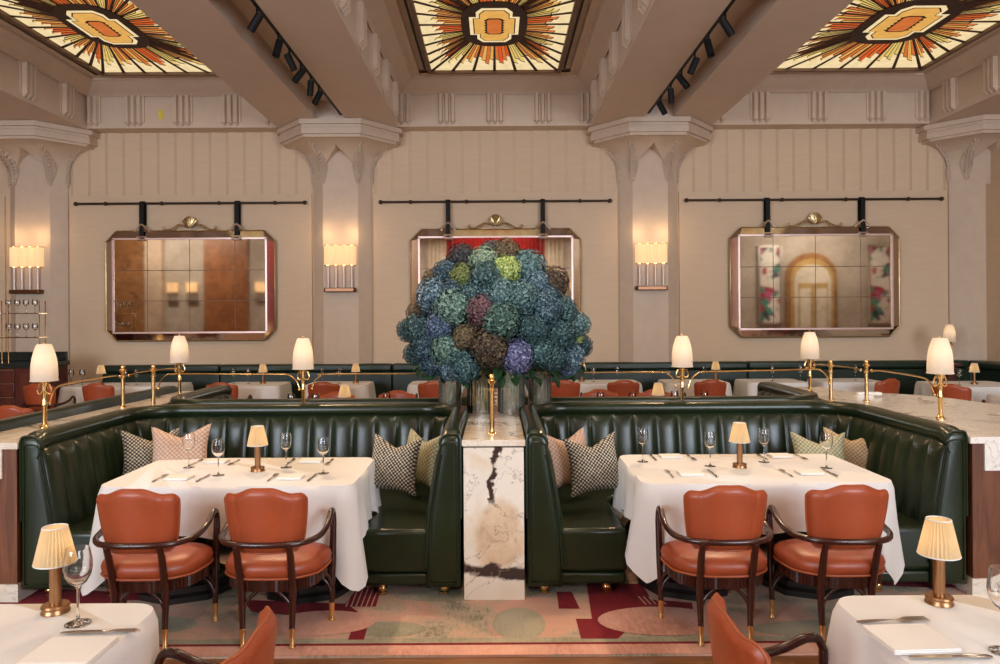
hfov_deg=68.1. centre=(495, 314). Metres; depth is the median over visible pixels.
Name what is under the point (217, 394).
booth
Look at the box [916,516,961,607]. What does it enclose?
table lamp
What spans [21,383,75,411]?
dining chair
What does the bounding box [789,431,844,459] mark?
cushion
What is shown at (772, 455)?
napkin
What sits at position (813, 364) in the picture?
brass rail
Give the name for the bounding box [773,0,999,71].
ceiling light
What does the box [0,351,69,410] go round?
bar cabinet
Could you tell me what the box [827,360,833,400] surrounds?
brass post
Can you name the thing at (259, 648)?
dining chair
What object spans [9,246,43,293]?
wall sconce
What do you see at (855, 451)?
cushion
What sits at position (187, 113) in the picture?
trim
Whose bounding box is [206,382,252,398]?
dining chair
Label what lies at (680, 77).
spotlight
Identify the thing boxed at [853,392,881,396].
napkin
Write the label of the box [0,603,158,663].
tablecloth
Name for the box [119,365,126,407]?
brass post
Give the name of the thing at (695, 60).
spotlight
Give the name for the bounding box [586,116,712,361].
column
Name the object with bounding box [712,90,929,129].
trim
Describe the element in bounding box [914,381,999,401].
tablecloth
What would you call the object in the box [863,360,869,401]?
brass post
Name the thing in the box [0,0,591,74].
ceiling
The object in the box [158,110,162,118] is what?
sticker
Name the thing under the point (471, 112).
trim
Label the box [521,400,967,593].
booth
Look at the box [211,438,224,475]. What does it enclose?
wine glass
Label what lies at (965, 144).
column
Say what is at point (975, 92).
ceiling beam
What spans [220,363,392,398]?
banquette
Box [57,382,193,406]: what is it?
tablecloth
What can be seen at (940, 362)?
lamp
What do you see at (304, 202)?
rail
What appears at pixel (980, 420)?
partition wall
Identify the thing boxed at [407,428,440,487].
cushion
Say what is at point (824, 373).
brass rail
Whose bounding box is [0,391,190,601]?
partition wall
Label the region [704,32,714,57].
spotlight
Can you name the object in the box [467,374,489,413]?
glass vase
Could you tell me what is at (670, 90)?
spotlight
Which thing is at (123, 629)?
knife
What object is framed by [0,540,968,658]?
rug
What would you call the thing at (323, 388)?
dining chair
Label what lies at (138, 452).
cushion
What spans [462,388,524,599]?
marble pedestal
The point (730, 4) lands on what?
track
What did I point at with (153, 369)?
brass post
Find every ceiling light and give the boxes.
[0,0,216,75]
[404,0,583,73]
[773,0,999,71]
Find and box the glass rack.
[0,300,46,362]
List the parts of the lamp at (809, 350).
stem, lamp shade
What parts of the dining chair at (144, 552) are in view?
leg, backrest, arm rail, seat, leg, leg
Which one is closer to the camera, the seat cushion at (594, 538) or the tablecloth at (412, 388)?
the seat cushion at (594, 538)
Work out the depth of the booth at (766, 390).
6.33 m
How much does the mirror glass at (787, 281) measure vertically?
1.470 m
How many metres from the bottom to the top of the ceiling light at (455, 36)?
0.065 m
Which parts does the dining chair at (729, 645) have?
backrest, arm rail, leg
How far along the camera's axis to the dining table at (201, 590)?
4.56 m
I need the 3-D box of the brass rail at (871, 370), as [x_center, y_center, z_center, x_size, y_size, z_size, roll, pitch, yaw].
[3.215,0.527,5.880,0.027,0.133,1.004,0,0,2]
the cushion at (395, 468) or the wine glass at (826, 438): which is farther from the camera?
the cushion at (395, 468)
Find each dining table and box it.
[139,536,349,604]
[638,531,853,600]
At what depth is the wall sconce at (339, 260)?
11.70 m
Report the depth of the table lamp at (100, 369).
10.91 m
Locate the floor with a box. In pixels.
[163,655,817,663]
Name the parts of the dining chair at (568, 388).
backrest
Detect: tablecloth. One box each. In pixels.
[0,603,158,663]
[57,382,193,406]
[81,457,380,595]
[228,382,292,398]
[305,381,375,397]
[407,381,473,397]
[570,380,642,396]
[612,454,904,584]
[657,379,732,395]
[733,379,807,395]
[807,378,877,391]
[826,595,999,663]
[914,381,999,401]
[986,394,999,403]
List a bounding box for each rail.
[48,375,120,404]
[73,200,306,205]
[127,368,177,376]
[157,373,300,390]
[311,372,676,389]
[379,199,611,203]
[684,197,943,201]
[687,368,830,388]
[813,364,861,370]
[870,369,935,395]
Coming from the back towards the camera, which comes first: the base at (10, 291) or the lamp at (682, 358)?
the base at (10, 291)
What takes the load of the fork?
on the tablecloth at (973, 623)
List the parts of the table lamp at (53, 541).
shade trim, lamp shade, shade trim, lamp shade, stem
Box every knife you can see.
[60,628,139,633]
[908,654,992,658]
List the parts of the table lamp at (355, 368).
lamp shade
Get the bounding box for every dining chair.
[0,405,33,418]
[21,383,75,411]
[82,383,114,401]
[92,489,219,649]
[154,606,277,663]
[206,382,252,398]
[219,488,336,648]
[307,382,339,397]
[319,392,354,397]
[378,390,415,397]
[415,381,455,397]
[542,380,582,396]
[582,389,618,396]
[607,380,639,396]
[637,389,674,396]
[655,485,772,646]
[684,379,726,395]
[706,592,827,663]
[766,484,892,640]
[874,378,899,393]
[931,383,985,402]
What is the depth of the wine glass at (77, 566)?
2.38 m
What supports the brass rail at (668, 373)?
attached to the lamp at (682, 358)
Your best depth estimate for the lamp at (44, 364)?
5.10 m
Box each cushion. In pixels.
[62,483,429,573]
[120,428,179,475]
[151,423,211,462]
[372,433,422,495]
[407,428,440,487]
[546,427,585,487]
[558,485,929,570]
[562,431,617,497]
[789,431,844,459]
[823,427,867,468]
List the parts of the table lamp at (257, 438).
lamp shade, stem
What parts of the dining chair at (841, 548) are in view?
leg, leg, seat, arm rail, backrest, leg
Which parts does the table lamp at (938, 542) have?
lamp shade, shade trim, stem, shade trim, lamp shade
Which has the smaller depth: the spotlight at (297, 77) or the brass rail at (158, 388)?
the brass rail at (158, 388)
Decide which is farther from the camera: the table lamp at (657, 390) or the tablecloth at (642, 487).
the table lamp at (657, 390)
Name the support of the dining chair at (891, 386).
on the floor
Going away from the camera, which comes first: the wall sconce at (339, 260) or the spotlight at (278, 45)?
the spotlight at (278, 45)
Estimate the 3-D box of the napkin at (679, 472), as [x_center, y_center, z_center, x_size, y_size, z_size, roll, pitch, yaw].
[1.206,0.982,4.600,0.150,0.014,0.110,0,0,0]
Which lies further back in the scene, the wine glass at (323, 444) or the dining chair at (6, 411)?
the dining chair at (6, 411)
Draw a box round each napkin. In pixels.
[16,636,117,663]
[163,474,193,480]
[203,458,229,463]
[276,474,304,479]
[299,458,322,462]
[658,454,682,458]
[676,470,703,475]
[767,453,793,457]
[794,469,824,474]
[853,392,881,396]
[862,623,961,654]
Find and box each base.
[9,290,43,293]
[324,288,356,291]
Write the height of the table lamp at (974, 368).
0.290 m
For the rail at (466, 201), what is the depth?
11.87 m
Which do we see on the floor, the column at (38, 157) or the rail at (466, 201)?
the column at (38, 157)
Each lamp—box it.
[29,342,58,428]
[32,523,73,616]
[96,365,105,384]
[169,334,188,394]
[247,425,267,471]
[258,364,266,383]
[292,336,313,402]
[338,384,350,397]
[351,363,359,382]
[652,383,664,395]
[671,334,692,400]
[711,361,719,379]
[729,422,749,468]
[800,330,819,390]
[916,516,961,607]
[926,335,954,419]
[943,323,956,347]
[969,363,979,383]
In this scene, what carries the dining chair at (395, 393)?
on the rug
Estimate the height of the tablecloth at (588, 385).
0.607 m
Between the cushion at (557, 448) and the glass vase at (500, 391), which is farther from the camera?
the glass vase at (500, 391)
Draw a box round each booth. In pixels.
[0,386,177,431]
[19,402,466,596]
[170,385,475,405]
[513,382,817,405]
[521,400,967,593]
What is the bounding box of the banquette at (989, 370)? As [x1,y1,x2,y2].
[933,360,999,381]
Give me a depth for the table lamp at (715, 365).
10.97 m
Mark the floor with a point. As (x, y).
(787, 659)
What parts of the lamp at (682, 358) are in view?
lamp shade, stem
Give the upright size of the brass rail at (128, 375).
0.032 m
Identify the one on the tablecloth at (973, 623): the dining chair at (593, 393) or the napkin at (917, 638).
the napkin at (917, 638)
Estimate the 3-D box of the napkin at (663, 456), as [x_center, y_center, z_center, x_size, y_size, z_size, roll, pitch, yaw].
[1.216,0.982,5.150,0.150,0.014,0.110,0,0,0]
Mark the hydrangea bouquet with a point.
(494, 308)
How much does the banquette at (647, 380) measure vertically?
0.985 m
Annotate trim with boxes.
[0,19,239,96]
[86,94,278,132]
[398,92,590,131]
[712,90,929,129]
[749,27,999,92]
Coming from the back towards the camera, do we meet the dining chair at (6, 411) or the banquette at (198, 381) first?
the banquette at (198, 381)
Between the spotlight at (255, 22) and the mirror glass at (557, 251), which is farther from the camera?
the mirror glass at (557, 251)
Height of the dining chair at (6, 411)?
0.865 m
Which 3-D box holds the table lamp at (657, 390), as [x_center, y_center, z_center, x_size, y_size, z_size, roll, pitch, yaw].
[1.665,0.843,7.600,0.134,0.290,0.134,0,0,0]
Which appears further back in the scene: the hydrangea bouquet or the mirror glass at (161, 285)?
the mirror glass at (161, 285)
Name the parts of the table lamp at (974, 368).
lamp shade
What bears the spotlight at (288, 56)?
attached to the track at (266, 18)
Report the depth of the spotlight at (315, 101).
9.64 m
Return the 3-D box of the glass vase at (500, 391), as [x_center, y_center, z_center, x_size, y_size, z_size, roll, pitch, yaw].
[0.119,0.615,5.820,0.214,0.300,0.214,0,0,0]
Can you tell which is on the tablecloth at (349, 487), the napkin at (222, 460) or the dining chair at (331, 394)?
the napkin at (222, 460)
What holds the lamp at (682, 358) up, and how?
on the booth at (766, 390)
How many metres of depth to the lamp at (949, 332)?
11.04 m
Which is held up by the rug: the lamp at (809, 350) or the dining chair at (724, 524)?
the dining chair at (724, 524)
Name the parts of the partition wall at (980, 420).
walnut panel, marble panel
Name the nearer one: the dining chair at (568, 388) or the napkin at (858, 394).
the napkin at (858, 394)
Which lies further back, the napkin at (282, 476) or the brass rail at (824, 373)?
the brass rail at (824, 373)
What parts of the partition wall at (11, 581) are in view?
marble panel, walnut panel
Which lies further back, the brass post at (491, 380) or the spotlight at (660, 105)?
the spotlight at (660, 105)
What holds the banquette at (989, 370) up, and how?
on the floor
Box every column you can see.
[0,120,99,384]
[277,118,403,371]
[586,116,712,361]
[915,114,999,367]
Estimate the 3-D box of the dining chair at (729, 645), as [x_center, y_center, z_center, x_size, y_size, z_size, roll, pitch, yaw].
[0.905,1.312,2.260,0.495,0.865,0.582,0,0,0]
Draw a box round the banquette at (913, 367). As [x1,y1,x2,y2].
[746,360,932,394]
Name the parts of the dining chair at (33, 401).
backrest, arm rail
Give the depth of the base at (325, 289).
11.67 m
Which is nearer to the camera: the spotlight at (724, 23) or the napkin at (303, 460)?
the napkin at (303, 460)
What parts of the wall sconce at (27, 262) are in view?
glass rod, glass rod, lamp shade, plate, glass rod, glass rod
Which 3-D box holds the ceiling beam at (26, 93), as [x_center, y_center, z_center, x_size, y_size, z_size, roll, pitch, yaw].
[-7.362,-3.316,3.490,1.975,0.780,16.980,0,0,0]
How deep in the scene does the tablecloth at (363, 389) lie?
10.68 m
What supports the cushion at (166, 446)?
on the booth at (418, 539)
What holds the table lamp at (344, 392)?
on the tablecloth
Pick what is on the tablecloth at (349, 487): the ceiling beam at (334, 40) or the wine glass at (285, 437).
the wine glass at (285, 437)
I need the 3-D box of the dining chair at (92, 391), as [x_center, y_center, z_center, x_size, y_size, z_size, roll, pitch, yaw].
[-5.392,1.350,10.188,0.582,0.865,0.495,0,0,0]
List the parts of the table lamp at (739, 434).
lamp shade, stem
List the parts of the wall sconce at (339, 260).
glass rod, glass rod, lamp shade, plate, glass rod, glass rod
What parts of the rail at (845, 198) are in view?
rod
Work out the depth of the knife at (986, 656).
2.13 m
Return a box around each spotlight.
[247,4,263,32]
[272,32,282,57]
[284,47,296,71]
[292,61,305,83]
[307,74,313,95]
[311,85,322,105]
[656,96,667,115]
[667,82,674,103]
[676,68,689,89]
[687,51,699,74]
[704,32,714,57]
[718,10,734,37]
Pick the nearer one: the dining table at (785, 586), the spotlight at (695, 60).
the dining table at (785, 586)
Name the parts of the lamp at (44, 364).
stem, lamp shade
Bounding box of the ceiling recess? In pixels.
[358,0,623,94]
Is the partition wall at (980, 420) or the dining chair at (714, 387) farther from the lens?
the dining chair at (714, 387)
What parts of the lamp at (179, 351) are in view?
lamp shade, stem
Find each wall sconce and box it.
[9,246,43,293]
[324,244,356,291]
[635,243,667,289]
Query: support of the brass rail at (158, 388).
attached to the lamp at (303, 361)
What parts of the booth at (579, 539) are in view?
arm, seat, arm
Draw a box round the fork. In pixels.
[856,616,929,622]
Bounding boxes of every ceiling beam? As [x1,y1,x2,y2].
[0,50,88,129]
[129,0,398,127]
[590,0,853,126]
[927,55,999,124]
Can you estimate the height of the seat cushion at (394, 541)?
0.270 m
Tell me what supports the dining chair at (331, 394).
on the rug
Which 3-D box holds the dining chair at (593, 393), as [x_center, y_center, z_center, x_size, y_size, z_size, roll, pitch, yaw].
[1.228,1.310,8.533,0.582,0.865,0.495,0,0,0]
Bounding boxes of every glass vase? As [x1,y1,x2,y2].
[438,375,461,404]
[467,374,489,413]
[497,374,524,413]
[528,371,551,404]
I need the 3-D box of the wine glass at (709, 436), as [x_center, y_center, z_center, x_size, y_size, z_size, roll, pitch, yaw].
[1.400,0.875,4.840,0.080,0.228,0.080,0,0,19]
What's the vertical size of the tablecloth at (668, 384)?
0.607 m
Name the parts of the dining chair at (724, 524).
leg, leg, seat, arm rail, backrest, leg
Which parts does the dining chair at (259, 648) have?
arm rail, backrest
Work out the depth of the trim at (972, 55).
11.39 m
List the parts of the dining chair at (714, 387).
backrest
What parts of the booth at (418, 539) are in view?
arm, seat, arm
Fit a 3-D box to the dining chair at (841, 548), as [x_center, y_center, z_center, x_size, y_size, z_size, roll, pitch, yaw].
[1.846,1.306,4.043,0.582,0.865,0.495,0,0,0]
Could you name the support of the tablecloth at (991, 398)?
on the dining table
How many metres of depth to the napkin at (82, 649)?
2.18 m
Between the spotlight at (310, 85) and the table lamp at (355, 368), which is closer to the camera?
the spotlight at (310, 85)
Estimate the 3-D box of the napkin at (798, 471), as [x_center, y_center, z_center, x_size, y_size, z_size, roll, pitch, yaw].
[1.946,0.977,4.600,0.150,0.014,0.110,0,0,0]
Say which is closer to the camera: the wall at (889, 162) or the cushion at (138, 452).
the cushion at (138, 452)
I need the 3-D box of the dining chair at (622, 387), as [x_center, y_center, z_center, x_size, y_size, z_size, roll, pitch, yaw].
[1.728,1.307,10.188,0.582,0.865,0.495,0,0,0]
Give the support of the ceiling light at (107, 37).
attached to the ceiling
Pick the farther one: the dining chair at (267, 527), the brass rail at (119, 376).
the brass rail at (119, 376)
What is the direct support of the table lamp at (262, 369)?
on the tablecloth at (270, 390)
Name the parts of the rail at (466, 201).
rod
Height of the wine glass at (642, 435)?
0.228 m
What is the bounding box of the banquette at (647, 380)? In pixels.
[575,361,747,394]
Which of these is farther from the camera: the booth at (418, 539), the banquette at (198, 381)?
the banquette at (198, 381)
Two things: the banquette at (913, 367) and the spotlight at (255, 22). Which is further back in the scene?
the banquette at (913, 367)
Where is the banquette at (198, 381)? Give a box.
[103,364,221,390]
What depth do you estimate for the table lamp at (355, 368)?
10.97 m
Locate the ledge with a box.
[943,363,962,380]
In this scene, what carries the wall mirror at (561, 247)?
attached to the wall at (889, 162)
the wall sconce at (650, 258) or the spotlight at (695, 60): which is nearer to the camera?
the spotlight at (695, 60)
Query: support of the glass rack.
on the bar cabinet
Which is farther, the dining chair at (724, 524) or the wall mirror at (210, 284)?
the wall mirror at (210, 284)
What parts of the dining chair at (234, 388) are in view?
backrest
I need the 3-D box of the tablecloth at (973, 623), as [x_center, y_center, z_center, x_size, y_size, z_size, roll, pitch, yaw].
[2.015,1.240,2.020,1.886,0.508,1.413,0,0,0]
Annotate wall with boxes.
[0,128,947,384]
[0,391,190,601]
[796,387,999,594]
[986,146,999,361]
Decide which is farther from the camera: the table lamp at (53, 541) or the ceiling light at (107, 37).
the ceiling light at (107, 37)
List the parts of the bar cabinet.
drawer, drawer, drawer, panel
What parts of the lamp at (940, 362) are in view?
stem, lamp shade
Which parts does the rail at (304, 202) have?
rod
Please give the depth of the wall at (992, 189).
11.64 m
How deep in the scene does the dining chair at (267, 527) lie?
3.88 m
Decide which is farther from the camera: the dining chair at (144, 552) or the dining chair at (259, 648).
the dining chair at (144, 552)
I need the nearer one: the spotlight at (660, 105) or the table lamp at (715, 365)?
the spotlight at (660, 105)
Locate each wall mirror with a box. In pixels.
[105,201,275,341]
[411,199,580,311]
[729,197,899,337]
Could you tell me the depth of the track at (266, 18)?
8.45 m
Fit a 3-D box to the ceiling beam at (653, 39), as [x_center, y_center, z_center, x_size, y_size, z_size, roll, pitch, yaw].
[2.412,-3.374,3.490,1.975,0.780,16.980,0,0,0]
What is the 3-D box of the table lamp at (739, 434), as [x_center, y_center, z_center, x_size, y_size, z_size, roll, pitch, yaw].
[1.580,0.844,4.800,0.134,0.290,0.134,0,0,0]
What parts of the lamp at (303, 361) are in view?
lamp shade, stem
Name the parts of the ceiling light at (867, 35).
frame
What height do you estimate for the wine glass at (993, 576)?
0.246 m
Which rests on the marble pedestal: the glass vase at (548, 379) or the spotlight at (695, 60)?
the glass vase at (548, 379)
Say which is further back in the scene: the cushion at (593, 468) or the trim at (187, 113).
the trim at (187, 113)
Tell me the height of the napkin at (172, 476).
0.014 m
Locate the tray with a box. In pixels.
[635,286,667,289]
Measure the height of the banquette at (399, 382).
0.985 m
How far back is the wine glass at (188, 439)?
4.88 m
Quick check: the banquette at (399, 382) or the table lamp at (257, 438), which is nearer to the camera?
the table lamp at (257, 438)
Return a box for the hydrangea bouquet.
[396,237,592,409]
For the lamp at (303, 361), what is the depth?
6.10 m
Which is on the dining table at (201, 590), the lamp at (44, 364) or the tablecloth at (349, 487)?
the tablecloth at (349, 487)
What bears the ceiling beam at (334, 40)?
attached to the ceiling
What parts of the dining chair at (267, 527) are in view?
leg, backrest, arm rail, seat, leg, leg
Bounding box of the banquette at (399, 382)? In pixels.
[392,363,569,396]
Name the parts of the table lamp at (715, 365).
lamp shade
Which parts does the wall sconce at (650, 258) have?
glass rod, glass rod, plate, lamp shade, glass rod, glass rod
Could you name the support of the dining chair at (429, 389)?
on the floor
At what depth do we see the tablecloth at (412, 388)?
10.62 m
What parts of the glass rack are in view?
post, post, shelf frame, shelf frame, post, post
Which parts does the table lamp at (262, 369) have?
lamp shade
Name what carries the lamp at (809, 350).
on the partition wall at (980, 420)
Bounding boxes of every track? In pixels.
[250,0,341,114]
[648,0,735,112]
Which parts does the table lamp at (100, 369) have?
lamp shade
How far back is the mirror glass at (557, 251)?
11.85 m
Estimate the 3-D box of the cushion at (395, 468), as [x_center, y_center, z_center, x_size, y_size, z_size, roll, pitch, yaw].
[-0.717,1.037,5.147,0.405,0.401,0.185,0,0,19]
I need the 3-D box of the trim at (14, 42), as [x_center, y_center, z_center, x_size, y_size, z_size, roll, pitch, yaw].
[-4.946,-3.540,7.335,3.010,0.200,8.670,0,0,0]
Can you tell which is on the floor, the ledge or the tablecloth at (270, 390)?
the ledge
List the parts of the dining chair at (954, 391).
backrest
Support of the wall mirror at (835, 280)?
attached to the wall at (889, 162)
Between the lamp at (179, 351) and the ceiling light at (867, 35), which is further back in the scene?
the ceiling light at (867, 35)
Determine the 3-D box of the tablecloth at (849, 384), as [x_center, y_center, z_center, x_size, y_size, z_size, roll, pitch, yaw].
[5.180,1.269,10.980,1.064,0.604,0.857,0,0,0]
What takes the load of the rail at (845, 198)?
attached to the wall at (889, 162)
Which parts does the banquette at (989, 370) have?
panel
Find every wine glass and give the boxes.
[62,545,92,628]
[182,432,194,467]
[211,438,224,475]
[280,432,291,468]
[317,437,329,473]
[636,427,648,462]
[704,431,715,466]
[757,427,769,462]
[820,432,832,468]
[986,564,999,655]
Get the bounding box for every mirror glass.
[114,239,264,331]
[420,237,570,301]
[740,235,890,327]
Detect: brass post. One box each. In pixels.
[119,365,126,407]
[149,365,156,405]
[487,374,496,434]
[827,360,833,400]
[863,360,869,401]
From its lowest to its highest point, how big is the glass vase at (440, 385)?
0.300 m
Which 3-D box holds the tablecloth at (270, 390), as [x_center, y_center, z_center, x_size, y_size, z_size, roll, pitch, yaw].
[-3.559,1.323,10.962,1.038,0.607,0.829,0,0,0]
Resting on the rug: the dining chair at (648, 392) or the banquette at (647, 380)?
the dining chair at (648, 392)
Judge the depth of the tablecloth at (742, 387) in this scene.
10.81 m
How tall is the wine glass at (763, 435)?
0.228 m
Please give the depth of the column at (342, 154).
11.80 m
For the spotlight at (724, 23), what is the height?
0.253 m
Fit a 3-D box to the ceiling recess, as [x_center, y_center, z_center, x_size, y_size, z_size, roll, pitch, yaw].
[-0.021,-3.570,7.335,3.040,0.200,8.670,0,0,0]

